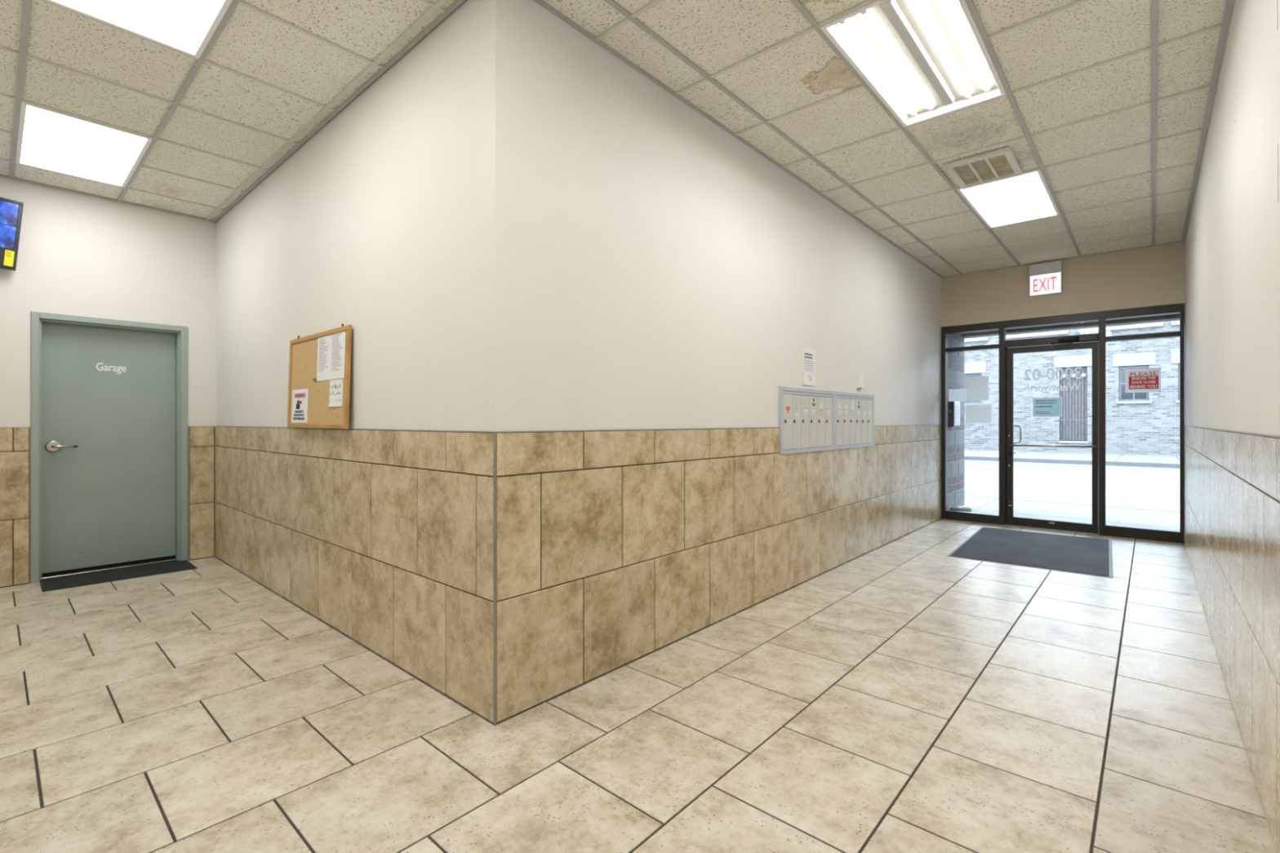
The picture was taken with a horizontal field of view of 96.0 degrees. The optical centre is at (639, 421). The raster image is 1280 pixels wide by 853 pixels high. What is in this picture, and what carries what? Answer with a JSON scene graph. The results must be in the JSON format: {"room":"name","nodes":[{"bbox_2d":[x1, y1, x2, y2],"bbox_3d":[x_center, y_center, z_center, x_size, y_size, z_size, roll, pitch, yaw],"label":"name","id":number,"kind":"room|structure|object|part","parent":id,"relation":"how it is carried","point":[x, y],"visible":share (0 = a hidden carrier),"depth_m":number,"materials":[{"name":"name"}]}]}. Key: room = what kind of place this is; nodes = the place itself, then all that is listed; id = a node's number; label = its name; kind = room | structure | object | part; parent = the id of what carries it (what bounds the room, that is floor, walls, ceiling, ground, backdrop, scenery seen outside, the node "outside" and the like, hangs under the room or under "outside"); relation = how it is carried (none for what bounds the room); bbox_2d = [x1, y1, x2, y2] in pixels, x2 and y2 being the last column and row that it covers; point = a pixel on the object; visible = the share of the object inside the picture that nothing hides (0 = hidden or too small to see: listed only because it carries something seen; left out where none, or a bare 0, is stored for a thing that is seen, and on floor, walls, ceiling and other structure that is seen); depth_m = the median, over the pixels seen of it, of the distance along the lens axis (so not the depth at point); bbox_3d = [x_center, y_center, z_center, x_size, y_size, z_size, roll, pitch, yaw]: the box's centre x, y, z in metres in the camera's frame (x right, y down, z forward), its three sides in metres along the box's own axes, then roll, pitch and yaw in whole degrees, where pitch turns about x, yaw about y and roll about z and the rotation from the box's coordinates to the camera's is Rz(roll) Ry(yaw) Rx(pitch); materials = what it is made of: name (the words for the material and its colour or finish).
{"room":"apartment building lobby","nodes":[
{"label":"apartment building lobby","id":0,"kind":"room"},
{"bbox_2d":[0,176,216,587],"bbox_3d":[-4.564,-0.289,4.521,0.120,3.138,2.022,0,0,42],"label":"wall","id":1,"kind":"structure","parent":0,"point":[78,254],"depth_m":4.66,"materials":[{"name":"beige paint"}]},
{"bbox_2d":[0,196,23,271],"bbox_3d":[-4.823,-1.392,4.074,0.103,0.556,0.638,0,0,42],"label":"monitor","id":2,"kind":"object","parent":1,"relation":"attached to","point":[11,211],"visible":1,"depth_m":4.23,"materials":[{"name":"black plastic"}]},
{"bbox_3d":[-4.804,-1.392,4.058,0.035,0.556,0.638,0,0,42],"label":"casing","id":3,"kind":"part","parent":2,"relation":"part of","materials":[{"name":"black plastic"}]},
{"bbox_2d":[30,311,187,583],"bbox_3d":[-4.367,0.198,4.785,0.184,2.064,0.950,0,0,42],"label":"door","id":4,"kind":"structure","parent":1,"relation":"in","point":[108,397],"depth_m":4.78,"materials":[{"name":"green paint"}]},
{"bbox_3d":[-4.564,0.197,4.561,0.061,0.023,0.126,0,0,42],"label":"lever","id":5,"kind":"part","parent":4,"relation":"part of","materials":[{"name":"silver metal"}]},
{"bbox_2d":[29,426,189,583],"bbox_3d":[-4.302,0.637,4.731,0.010,1.186,0.970,0,0,42],"label":"trim","id":6,"kind":"structure","parent":1,"relation":"attached to","point":[188,426],"depth_m":4.37,"materials":[{"name":"beige stone tile"},{"name":"dark grout"}]},
{"bbox_2d":[215,0,497,724],"bbox_3d":[-2.225,-0.289,3.865,4.489,3.138,0.120,0,0,42],"label":"wall","id":7,"kind":"structure","parent":0,"point":[384,538],"depth_m":3.02,"materials":[{"name":"beige paint"}]},
{"bbox_2d":[287,323,351,429],"bbox_3d":[-1.986,-0.259,3.543,0.948,0.605,0.038,0,0,42],"label":"cork board","id":8,"kind":"object","parent":7,"relation":"attached to","point":[303,360],"visible":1,"depth_m":3.55,"materials":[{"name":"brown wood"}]},
{"bbox_2d":[291,388,308,422],"bbox_3d":[-2.192,-0.098,3.713,0.283,0.216,0.009,0,0,42],"label":"warning sign","id":9,"kind":"object","parent":8,"relation":"attached to","point":[300,397],"visible":1,"depth_m":3.71,"materials":[{"name":"white paper"}]},
{"bbox_3d":[-1.992,0.029,3.537,0.948,0.030,0.021,0,0,42],"label":"frame rail","id":10,"kind":"part","parent":8,"relation":"part of","materials":[{"name":"brown wood"}]},
{"bbox_3d":[-1.981,-0.526,3.550,0.948,0.030,0.021,0,0,42],"label":"frame rail","id":11,"kind":"part","parent":8,"relation":"part of","materials":[{"name":"brown wood"}]},
{"bbox_2d":[316,334,330,381],"bbox_3d":[-1.903,-0.381,3.469,0.200,0.274,0.011,0,0,42],"label":"paper notice","id":12,"kind":"object","parent":8,"relation":"attached to","point":[323,343],"visible":1,"depth_m":3.47,"materials":[{"name":"white paper"}]},
{"bbox_2d":[318,338,328,372],"bbox_3d":[-1.902,-0.399,3.468,0.147,0.197,0.006,0,0,42],"label":"print","id":13,"kind":"object","parent":12,"relation":"attached to","point":[322,343],"depth_m":3.47},
{"bbox_2d":[328,378,342,407],"bbox_3d":[-1.756,-0.162,3.326,0.190,0.156,0.011,0,0,42],"label":"paper note","id":14,"kind":"object","parent":8,"relation":"attached to","point":[335,397],"visible":1,"depth_m":3.32,"materials":[{"name":"white paper"}]},
{"bbox_2d":[328,331,345,379],"bbox_3d":[-1.748,-0.383,3.331,0.211,0.278,0.011,0,0,42],"label":"paper notice","id":15,"kind":"object","parent":8,"relation":"attached to","point":[337,357],"visible":1,"depth_m":3.33,"materials":[{"name":"white paper"}]},
{"bbox_2d":[331,333,342,370],"bbox_3d":[-1.751,-0.399,3.333,0.152,0.207,0.007,0,0,42],"label":"print","id":16,"kind":"object","parent":15,"relation":"attached to","point":[337,338],"depth_m":3.33},
{"bbox_2d":[216,426,495,432],"bbox_3d":[-2.219,0.044,3.786,4.363,0.005,0.008,0,0,42],"label":"trim","id":17,"kind":"structure","parent":7,"relation":"attached to","point":[216,426],"depth_m":2.91,"materials":[{"name":"brown tile"}]},
{"bbox_2d":[0,0,1235,278],"bbox_3d":[0.198,-1.847,4.798,6.874,0.081,8.759,0,0,42],"label":"ceiling","id":18,"kind":"structure","parent":0,"point":[1112,101],"depth_m":3.18,"materials":[{"name":"beige tile"}]},
{"bbox_2d":[15,102,152,187],"bbox_3d":[-3.741,-1.821,3.861,1.158,0.033,0.573,0,0,42],"label":"recessed light","id":19,"kind":"object","parent":18,"relation":"in","point":[48,140],"visible":0.93,"depth_m":3.80,"materials":[{"name":"white plastic"}]},
{"bbox_2d":[45,0,232,58],"bbox_3d":[-1.939,-1.821,2.260,1.197,0.033,0.573,0,0,42],"label":"recessed light","id":20,"kind":"object","parent":18,"relation":"in","point":[184,26],"visible":1,"depth_m":2.58,"materials":[{"name":"white plastic"}]},
{"bbox_2d":[820,0,1006,127],"bbox_3d":[1.426,-1.851,2.918,0.539,0.092,1.200,0,0,42],"label":"ceiling light","id":21,"kind":"object","parent":18,"relation":"attached to","point":[891,8],"visible":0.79,"depth_m":2.91,"materials":[{"name":"white metal"}]},
{"bbox_2d":[839,19,846,24],"bbox_3d":[0.929,-1.859,2.644,0.024,0.067,0.026,0,0,42],"label":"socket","id":22,"kind":"object","parent":21,"relation":"attached to","point":[844,22],"depth_m":2.64,"materials":[{"name":"white plastic"}]},
{"bbox_2d":[860,9,866,15],"bbox_3d":[1.000,-1.859,2.581,0.024,0.067,0.026,0,0,42],"label":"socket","id":23,"kind":"object","parent":21,"relation":"attached to","point":[864,12],"depth_m":2.58,"materials":[{"name":"white plastic"}]},
{"bbox_2d":[964,93,971,98],"bbox_3d":[1.853,-1.859,3.255,0.024,0.067,0.026,0,0,42],"label":"socket","id":24,"kind":"object","parent":21,"relation":"attached to","point":[967,95],"depth_m":3.25,"materials":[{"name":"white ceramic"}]},
{"bbox_2d":[943,146,1022,189],"bbox_3d":[2.457,-1.796,4.122,0.398,0.029,0.517,0,0,42],"label":"ceiling vent","id":25,"kind":"object","parent":18,"relation":"in","point":[1001,164],"visible":1,"depth_m":4.11,"materials":[{"name":"white metal"}]},
{"bbox_2d":[956,168,1059,228],"bbox_3d":[3.070,-1.821,4.770,0.539,0.033,1.208,0,0,42],"label":"recessed light","id":26,"kind":"object","parent":18,"relation":"in","point":[1027,197],"visible":0.82,"depth_m":4.73,"materials":[{"name":"white plastic"}]},
{"bbox_2d":[0,519,1275,852],"bbox_3d":[0.120,1.270,4.921,6.954,0.080,8.639,0,0,42],"label":"floor","id":27,"kind":"structure","parent":0,"point":[906,695],"depth_m":2.26,"materials":[{"name":"tile"}]},
{"bbox_2d":[40,559,197,591],"bbox_3d":[-4.183,1.226,4.650,0.511,0.008,0.906,0,0,42],"label":"door mat","id":28,"kind":"object","parent":27,"relation":"on","point":[56,583],"visible":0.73,"depth_m":4.58,"materials":[{"name":"grey rubber"}]},
{"bbox_2d":[946,527,1113,578],"bbox_3d":[3.833,1.226,5.603,1.170,0.009,1.850,0,0,39],"label":"entrance mat","id":29,"kind":"object","parent":27,"relation":"on","point":[1053,552],"visible":1,"depth_m":5.45,"materials":[{"name":"grey carpet"}]},
{"bbox_2d":[480,0,942,724],"bbox_3d":[1.601,-0.289,4.885,0.120,3.138,6.726,0,0,42],"label":"wall","id":30,"kind":"structure","parent":0,"point":[643,266],"depth_m":3.08,"materials":[{"name":"beige paint"}]},
{"bbox_2d":[493,432,496,725],"bbox_3d":[-0.587,0.638,2.334,0.009,1.184,0.009,0,0,42],"label":"trim","id":31,"kind":"structure","parent":30,"relation":"attached to","point":[495,433],"depth_m":2.33,"materials":[{"name":"grey metal"}]},
{"bbox_2d":[495,424,941,432],"bbox_3d":[1.608,0.044,4.809,0.008,0.005,6.610,0,0,42],"label":"trim","id":32,"kind":"structure","parent":30,"relation":"attached to","point":[925,424],"depth_m":2.96,"materials":[{"name":"grey metal"}]},
{"bbox_2d":[778,386,834,454],"bbox_3d":[1.305,-0.007,4.458,0.027,0.487,0.928,0,0,42],"label":"mailboxes","id":33,"kind":"object","parent":30,"relation":"attached to","point":[806,415],"visible":1,"depth_m":4.40,"materials":[{"name":"metal"}]},
{"bbox_3d":[1.073,0.004,4.191,0.006,0.402,0.137,0,0,42],"label":"mailbox door","id":34,"kind":"part","parent":33,"relation":"part of","materials":[{"name":"paint"}]},
{"bbox_3d":[1.167,0.004,4.297,0.006,0.402,0.137,0,0,42],"label":"mailbox door","id":35,"kind":"part","parent":33,"relation":"part of","materials":[{"name":"paint"}]},
{"bbox_3d":[1.261,0.004,4.403,0.006,0.402,0.137,0,0,42],"label":"mailbox door","id":36,"kind":"part","parent":33,"relation":"part of","materials":[{"name":"paint"}]},
{"bbox_3d":[1.355,0.004,4.508,0.006,0.402,0.137,0,0,42],"label":"mailbox door","id":37,"kind":"part","parent":33,"relation":"part of","materials":[{"name":"paint"}]},
{"bbox_3d":[1.448,0.004,4.614,0.006,0.402,0.137,0,0,42],"label":"mailbox door","id":38,"kind":"part","parent":33,"relation":"part of","materials":[{"name":"paint"}]},
{"bbox_3d":[1.542,0.004,4.720,0.006,0.402,0.137,0,0,42],"label":"mailbox door","id":39,"kind":"part","parent":33,"relation":"part of","materials":[{"name":"paint"}]},
{"bbox_2d":[802,347,815,386],"bbox_3d":[1.318,-0.420,4.482,0.008,0.284,0.218,0,0,41],"label":"notice","id":40,"kind":"object","parent":30,"relation":"attached to","point":[809,355],"visible":1,"depth_m":4.48,"materials":[{"name":"white paper"}]},
{"bbox_2d":[804,360,813,372],"bbox_3d":[1.317,-0.428,4.482,0.001,0.082,0.163,0,0,42],"label":"print","id":41,"kind":"object","parent":40,"relation":"attached to","point":[809,364],"depth_m":4.48},
{"bbox_2d":[834,391,874,449],"bbox_3d":[1.920,-0.007,5.150,0.027,0.487,0.920,0,0,42],"label":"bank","id":42,"kind":"object","parent":30,"relation":"attached to","point":[854,413],"visible":0.99,"depth_m":5.11,"materials":[{"name":"metal"}]},
{"bbox_3d":[1.690,0.004,4.886,0.006,0.402,0.136,0,0,42],"label":"mailbox door","id":43,"kind":"part","parent":42,"relation":"part of","materials":[{"name":"paint"}]},
{"bbox_3d":[1.783,0.004,4.991,0.006,0.402,0.136,0,0,42],"label":"mailbox door","id":44,"kind":"part","parent":42,"relation":"part of","materials":[{"name":"paint"}]},
{"bbox_3d":[1.876,0.004,5.096,0.006,0.402,0.136,0,0,42],"label":"mailbox door","id":45,"kind":"part","parent":42,"relation":"part of","materials":[{"name":"paint"}]},
{"bbox_3d":[1.969,0.004,5.200,0.006,0.402,0.136,0,0,42],"label":"mailbox door","id":46,"kind":"part","parent":42,"relation":"part of","materials":[{"name":"paint"}]},
{"bbox_3d":[2.062,0.004,5.305,0.006,0.402,0.136,0,0,42],"label":"mailbox door","id":47,"kind":"part","parent":42,"relation":"part of","materials":[{"name":"paint"}]},
{"bbox_3d":[2.155,0.004,5.410,0.006,0.402,0.136,0,0,42],"label":"mailbox door","id":48,"kind":"part","parent":42,"relation":"part of","materials":[{"name":"paint"}]},
{"bbox_2d":[857,373,863,389],"bbox_3d":[2.002,-0.358,5.236,0.031,0.133,0.094,0,0,42],"label":"door chime","id":49,"kind":"object","parent":30,"relation":"attached to","point":[860,377],"visible":1,"depth_m":5.21,"materials":[{"name":"white plastic"}]},
{"bbox_2d":[947,333,964,510],"bbox_3d":[4.093,-0.055,7.903,0.400,2.630,1.093,0,0,42],"label":"wall","id":50,"kind":"structure","parent":0,"point":[956,375],"depth_m":7.84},
{"bbox_2d":[947,400,959,426],"bbox_3d":[4.101,-0.098,7.539,0.094,0.325,0.320,0,0,42],"label":"intercom panel","id":51,"kind":"object","parent":50,"relation":"attached to","point":[953,407],"visible":1,"depth_m":7.43,"materials":[{"name":"metal"}]},
{"bbox_3d":[4.131,-0.098,7.512,0.005,0.305,0.300,0,0,42],"label":"plate","id":52,"kind":"part","parent":51,"relation":"part of","materials":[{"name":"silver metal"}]},
{"bbox_2d":[940,241,1185,327],"bbox_3d":[4.699,-1.524,6.570,2.294,0.668,0.132,0,0,42],"label":"wall","id":53,"kind":"structure","parent":0,"point":[1155,275],"depth_m":6.36,"materials":[{"name":"beige paint"}]},
{"bbox_2d":[1029,260,1062,297],"bbox_3d":[4.595,-1.612,6.535,0.300,0.360,0.060,0,0,42],"label":"exit sign","id":54,"kind":"object","parent":53,"relation":"attached to","point":[1045,278],"visible":1,"depth_m":6.51,"materials":[{"name":"white plastic"}]},
{"bbox_2d":[942,302,1184,543],"bbox_3d":[4.676,0.021,6.579,2.228,2.418,0.110,0,0,42],"label":"door frame","id":55,"kind":"structure","parent":53,"relation":"in","point":[1126,531],"depth_m":6.31,"materials":[{"name":"brown metal"}]},
{"bbox_2d":[948,388,967,401],"bbox_3d":[3.974,-0.327,7.208,0.210,0.156,0.001,0,0,42],"label":"notice","id":56,"kind":"object","parent":55,"relation":"attached to","point":[957,394],"visible":1,"depth_m":7.21,"materials":[{"name":"white paper"}]},
{"bbox_3d":[4.091,1.178,7.099,0.580,0.104,0.108,0,0,42],"label":"sill","id":57,"kind":"part","parent":55,"relation":"part of","materials":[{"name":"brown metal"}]},
{"bbox_2d":[967,375,988,400],"bbox_3d":[4.139,-0.401,7.062,0.226,0.299,0.001,0,0,42],"label":"notice","id":58,"kind":"object","parent":55,"relation":"attached to","point":[977,386],"visible":1,"depth_m":7.06,"materials":[{"name":"white paper"}]},
{"bbox_2d":[965,404,991,423],"bbox_3d":[4.142,-0.092,7.058,0.284,0.234,0.001,0,0,42],"label":"notice","id":59,"kind":"object","parent":55,"relation":"attached to","point":[975,413],"visible":1,"depth_m":7.06,"materials":[{"name":"white paper"}]},
{"bbox_2d":[1004,334,1098,534],"bbox_3d":[4.653,0.146,6.554,0.876,2.168,0.250,0,0,42],"label":"door","id":60,"kind":"structure","parent":55,"relation":"attached to","point":[1062,526],"depth_m":6.54,"materials":[{"name":"brown metal"}]},
{"bbox_3d":[4.463,0.151,6.848,0.121,0.226,0.041,0,0,8],"label":"pull handle","id":61,"kind":"part","parent":60,"relation":"part of","materials":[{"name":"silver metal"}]},
{"bbox_2d":[1032,397,1062,417],"bbox_3d":[4.653,-0.162,6.589,0.277,0.219,0.001,0,0,42],"label":"notice","id":62,"kind":"object","parent":60,"relation":"attached to","point":[1042,406],"visible":1,"depth_m":6.59,"materials":[{"name":"teal paper"}]},
{"bbox_2d":[1035,400,1057,413],"bbox_3d":[4.645,-0.164,6.596,0.200,0.156,0.001,0,0,42],"label":"print","id":63,"kind":"object","parent":62,"relation":"attached to","point":[1042,406],"depth_m":6.59},
{"bbox_3d":[4.683,1.175,6.569,0.735,0.095,0.045,0,0,42],"label":"rail","id":64,"kind":"part","parent":60,"relation":"part of","materials":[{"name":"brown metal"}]},
{"bbox_3d":[4.683,-0.834,6.569,0.735,0.068,0.045,0,0,42],"label":"rail","id":65,"kind":"part","parent":60,"relation":"part of","materials":[{"name":"brown metal"}]},
{"bbox_3d":[4.684,-0.876,6.397,0.225,0.037,0.019,0,0,31],"label":"closer arm","id":66,"kind":"part","parent":60,"relation":"part of","materials":[{"name":"metal"}]},
{"bbox_2d":[1124,367,1160,392],"bbox_3d":[5.268,-0.429,6.045,0.284,0.252,0.002,0,0,42],"label":"door sign","id":67,"kind":"object","parent":55,"relation":"attached to","point":[1140,380],"visible":1,"depth_m":6.04,"materials":[{"name":"red paper"}]},
{"bbox_3d":[5.267,1.175,6.056,0.589,0.110,0.108,0,0,42],"label":"sill","id":68,"kind":"part","parent":55,"relation":"part of","materials":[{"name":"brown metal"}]},
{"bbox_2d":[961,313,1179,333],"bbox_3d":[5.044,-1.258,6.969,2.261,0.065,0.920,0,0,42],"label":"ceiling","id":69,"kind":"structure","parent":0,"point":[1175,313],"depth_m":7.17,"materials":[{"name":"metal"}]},
{"bbox_2d":[1183,0,1279,852],"bbox_3d":[2.644,-0.289,2.499,0.120,3.138,8.910,0,0,41],"label":"wall","id":70,"kind":"structure","parent":0,"point":[1232,480],"depth_m":2.25,"materials":[{"name":"beige paint"}]},
{"bbox_2d":[1184,425,1279,438],"bbox_3d":[2.659,0.044,2.599,0.008,0.005,8.519,0,0,41],"label":"trim","id":71,"kind":"structure","parent":70,"relation":"attached to","point":[1251,433],"depth_m":2.16,"materials":[{"name":"beige tile"}]},
{"bbox_3d":[5.049,-1.750,6.964,3.076,0.840,0.920,0,0,42],"label":"wall","id":72,"kind":"structure","parent":0,"visible":0},
{"bbox_2d":[961,314,1179,338],"bbox_3d":[5.421,-1.675,7.383,3.076,0.990,0.200,0,0,42],"label":"beam","id":73,"kind":"structure","parent":72,"relation":"attached to","point":[1175,317],"depth_m":7.25,"materials":[{"name":"white"}]},
{"label":"outside","id":74,"kind":"structure","parent":0,"visible":0},
{"bbox_2d":[964,459,1179,511],"bbox_3d":[9.084,1.385,13.999,27.000,0.150,11.000,0,0,42],"label":"street","id":75,"kind":"structure","parent":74,"point":[1126,486],"depth_m":11.96,"materials":[{"name":"grey asphalt"}]},
{"bbox_2d":[964,456,1179,468],"bbox_3d":[12.809,1.325,18.195,27.000,0.270,0.220,0,0,42],"label":"kerb","id":76,"kind":"object","parent":75,"relation":"on","point":[970,458],"visible":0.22,"depth_m":17.60,"materials":[{"name":"concrete"}]},
{"bbox_2d":[964,495,1179,512],"bbox_3d":[5.383,1.359,9.830,23.000,0.202,0.150,0,0,42],"label":"kerb","id":77,"kind":"object","parent":75,"relation":"on","point":[965,495],"depth_m":8.73,"materials":[{"name":"concrete"}]},
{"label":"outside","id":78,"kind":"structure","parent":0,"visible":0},
{"bbox_2d":[964,448,1179,463],"bbox_3d":[14.701,1.325,20.326,27.000,0.270,5.480,0,0,42],"label":"pavement","id":79,"kind":"structure","parent":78,"point":[1170,459],"depth_m":19.84,"materials":[{"name":"concrete"}]},
{"bbox_2d":[964,320,1179,455],"bbox_3d":[16.586,-1.570,22.450,27.000,6.000,0.520,0,0,42],"label":"brick building","id":80,"kind":"structure","parent":79,"relation":"on","point":[1137,423],"depth_m":21.99,"materials":[{"name":"brick"}]},
{"bbox_3d":[14.123,-1.675,24.623,0.710,0.510,0.020,0,0,42],"label":"pane","id":81,"kind":"part","parent":80,"relation":"part of","materials":[{"name":"glass"}]},
{"bbox_3d":[14.123,-1.080,24.623,0.710,0.540,0.020,0,0,42],"label":"pane","id":82,"kind":"part","parent":80,"relation":"part of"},
{"bbox_3d":[16.777,-0.667,22.320,0.858,2.845,0.060,0,0,42],"label":"boarded door","id":83,"kind":"part","parent":80,"relation":"part of","materials":[{"name":"brown wood"}]},
{"bbox_3d":[16.726,-0.050,22.262,0.858,0.040,0.015,0,0,42],"label":"lock rail","id":84,"kind":"part","parent":80,"relation":"part of","materials":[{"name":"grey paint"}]},
{"bbox_3d":[18.077,-1.675,21.113,0.695,0.510,0.020,0,0,42],"label":"pane","id":85,"kind":"part","parent":80,"relation":"part of","materials":[{"name":"clear glass"}]},
{"bbox_3d":[18.077,-1.080,21.113,0.695,0.540,0.020,0,0,42],"label":"pane","id":86,"kind":"part","parent":80,"relation":"part of","materials":[{"name":"glass"}]},
{"bbox_3d":[18.028,-0.690,21.050,0.985,0.100,0.300,0,0,42],"label":"sill","id":87,"kind":"part","parent":80,"relation":"part of","materials":[{"name":"concrete"}]},
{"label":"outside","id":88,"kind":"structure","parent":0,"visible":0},
{"bbox_2d":[964,496,1179,530],"bbox_3d":[4.447,1.310,8.775,23.000,0.100,2.871,0,0,42],"label":"pavement","id":89,"kind":"structure","parent":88,"point":[1048,511],"depth_m":7.92,"materials":[{"name":"concrete"}]},
{"bbox_3d":[4.209,1.216,7.397,0.171,0.093,0.259,0,0,42],"label":"bag","id":90,"kind":"object","parent":89,"relation":"on","visible":0},
{"bbox_2d":[950,505,972,511],"bbox_3d":[4.133,1.132,7.426,0.295,0.093,0.086,0,0,-12],"label":"bag","id":91,"kind":"object","parent":90,"relation":"on","point":[965,508],"visible":0.81,"depth_m":7.40,"materials":[{"name":"white plastic"}]}
]}

